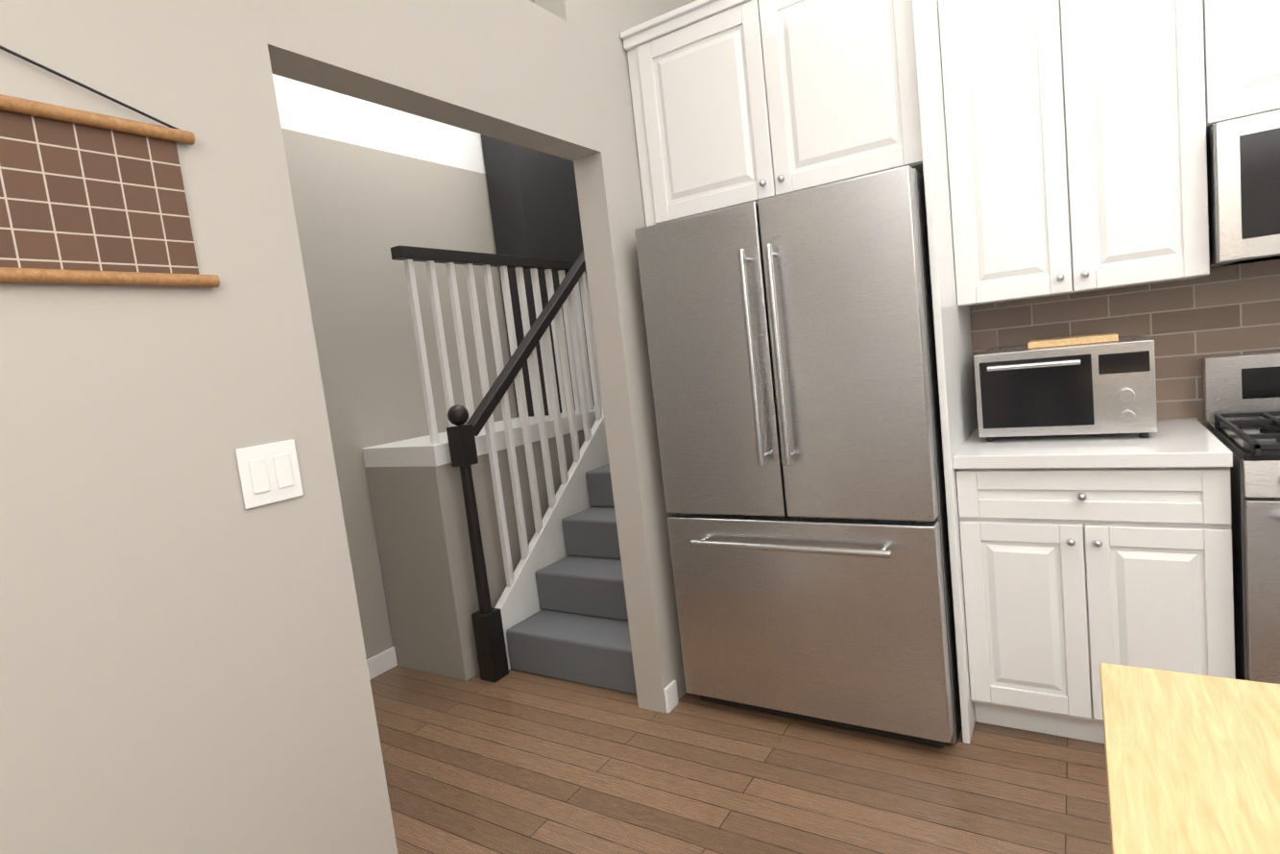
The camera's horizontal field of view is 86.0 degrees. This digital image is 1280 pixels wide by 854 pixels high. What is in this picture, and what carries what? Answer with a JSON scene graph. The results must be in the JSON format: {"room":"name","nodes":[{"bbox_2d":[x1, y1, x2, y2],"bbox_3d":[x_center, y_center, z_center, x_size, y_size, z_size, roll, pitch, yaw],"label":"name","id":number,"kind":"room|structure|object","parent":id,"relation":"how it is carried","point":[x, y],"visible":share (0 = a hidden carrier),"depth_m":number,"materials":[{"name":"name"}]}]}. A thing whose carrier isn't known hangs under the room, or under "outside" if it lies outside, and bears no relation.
{"room":"kitchen","nodes":[
{"label":"kitchen","id":0,"kind":"room"},
{"bbox_2d":[0,0,693,853],"bbox_3d":[-1.209,-0.485,0.751,0.120,3.729,5.900,-3,7,33],"label":"wall","id":1,"kind":"structure","parent":0,"point":[182,663],"depth_m":1.28,"materials":[{"name":"grey paint"}]},
{"bbox_2d":[0,45,219,287],"bbox_3d":[-0.968,-0.397,0.985,0.023,0.374,0.630,-3,7,33],"label":"wall hanging","id":2,"kind":"object","parent":1,"relation":"attached to","point":[89,198],"visible":0.9,"depth_m":1.11,"materials":[{"name":"fabric"}]},
{"bbox_2d":[235,439,303,508],"bbox_3d":[-0.722,0.091,1.343,0.009,0.116,0.116,-3,7,33],"label":"double light switch","id":3,"kind":"object","parent":1,"relation":"attached to","point":[269,472],"visible":1,"depth_m":1.34,"materials":[{"name":"white plastic"}]},
{"bbox_2d":[620,0,946,226],"bbox_3d":[0.559,-1.141,2.523,0.986,0.665,0.626,-3,7,33],"label":"upper cabinet","id":4,"kind":"object","parent":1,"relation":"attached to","point":[736,102],"depth_m":2.23,"materials":[{"name":"white wood"}]},
{"bbox_2d":[272,73,517,658],"bbox_3d":[-1.035,-0.813,3.731,0.120,3.729,3.920,-3,7,33],"label":"wall","id":5,"kind":"structure","parent":0,"point":[372,184],"depth_m":3.24,"materials":[{"name":"grey paint"}]},
{"bbox_2d":[366,646,397,679],"bbox_3d":[-0.741,0.972,3.931,0.014,0.095,3.800,-3,7,33],"label":"baseboard","id":6,"kind":"structure","parent":5,"relation":"attached to","point":[382,662],"depth_m":3.19,"materials":[{"name":"white wood"}]},
{"bbox_2d":[369,665,1111,853],"bbox_3d":[-0.059,1.236,1.377,10.540,0.060,7.660,-3,7,33],"label":"floor","id":7,"kind":"structure","parent":0,"point":[515,761],"depth_m":2.11,"materials":[{"name":"brown wood"}]},
{"bbox_2d":[362,134,603,680],"bbox_3d":[-0.416,-0.554,4.109,0.488,3.000,2.690,-3,7,33],"label":"stair railing","id":8,"kind":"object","parent":7,"relation":"on","point":[420,518],"depth_m":3.19,"materials":[{"name":"white"}]},
{"bbox_2d":[506,463,636,694],"bbox_3d":[0.297,0.044,3.851,0.720,1.710,2.540,-3,7,33],"label":"carpeted stairs","id":9,"kind":"structure","parent":7,"relation":"on","point":[575,629],"depth_m":3.04,"materials":[{"name":"grey carpet"}]},
{"bbox_2d":[446,249,609,682],"bbox_3d":[-0.223,-0.455,3.791,0.090,2.826,2.265,-3,7,33],"label":"stair railing","id":10,"kind":"object","parent":9,"relation":"attached to","point":[518,601],"visible":0.58,"depth_m":3.24,"materials":[{"name":"white"}]},
{"bbox_2d":[634,165,961,747],"bbox_3d":[0.651,0.103,2.533,0.915,1.758,0.838,-3,7,33],"label":"fridge","id":11,"kind":"object","parent":7,"relation":"on","point":[791,350],"visible":0.98,"depth_m":2.17,"materials":[{"name":"silver metal"}]},
{"bbox_2d":[946,464,1235,743],"bbox_3d":[1.461,0.499,2.245,0.654,0.875,0.617,-3,7,33],"label":"base cabinet","id":12,"kind":"object","parent":7,"relation":"on","point":[1060,573],"depth_m":1.99,"materials":[{"name":"white wood"}]},
{"bbox_2d":[950,417,1232,468],"bbox_3d":[1.402,0.049,2.188,0.654,0.040,0.642,-3,7,33],"label":"countertop","id":13,"kind":"structure","parent":12,"relation":"on","point":[1176,443],"depth_m":1.99,"materials":[{"name":"white stone"}]},
{"bbox_2d":[973,332,1157,441],"bbox_3d":[1.381,-0.134,2.248,0.470,0.310,0.418,-3,7,33],"label":"toaster oven","id":14,"kind":"object","parent":13,"relation":"on","point":[1100,383],"visible":1,"depth_m":2.10,"materials":[{"name":"silver metal"}]},
{"bbox_2d":[1099,662,1279,853],"bbox_3d":[1.669,0.723,-0.431,3.200,0.932,0.900,-3,7,33],"label":"table","id":15,"kind":"object","parent":7,"relation":"on","point":[1193,762],"visible":1,"depth_m":0.58,"materials":[{"name":"beige wood"}]},
{"bbox_2d":[1202,351,1279,683],"bbox_3d":[2.024,0.355,1.787,0.770,1.103,0.714,-3,7,33],"label":"range","id":16,"kind":"object","parent":7,"relation":"on","point":[1242,407],"visible":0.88,"depth_m":1.78,"materials":[{"name":"silver metal"}]},
{"bbox_2d":[935,0,1242,311],"bbox_3d":[1.393,-0.980,2.190,0.719,1.085,0.347,-3,7,33],"label":"upper cabinet","id":17,"kind":"object","parent":0,"relation":"attached to","point":[1047,148],"depth_m":2.06,"materials":[{"name":"white wood"}]},
{"bbox_2d":[1242,0,1279,117],"bbox_3d":[1.936,-1.209,1.805,0.746,0.675,0.347,-3,7,33],"label":"upper cabinet","id":18,"kind":"object","parent":0,"relation":"attached to","point":[1261,18],"depth_m":1.82,"materials":[{"name":"white wood"}]},
{"bbox_2d":[1206,109,1279,267],"bbox_3d":[1.964,-0.674,1.810,0.730,0.374,0.456,-3,7,33],"label":"over-the-range microwave","id":19,"kind":"object","parent":18,"relation":"attached to","point":[1243,178],"visible":0.9,"depth_m":1.83,"materials":[{"name":"silver metal"}]},
{"bbox_3d":[2.799,-1.011,1.576,5.770,3.694,0.120,-3,7,33],"label":"wall","id":20,"kind":"structure","parent":0,"visible":0},
{"bbox_2d":[969,259,1279,425],"bbox_3d":[2.118,-0.129,2.090,1.978,0.800,0.002,-3,7,33],"label":"backsplash","id":21,"kind":"structure","parent":20,"relation":"attached to","point":[1186,326],"depth_m":2.28,"materials":[{"name":"tile"}]}
]}

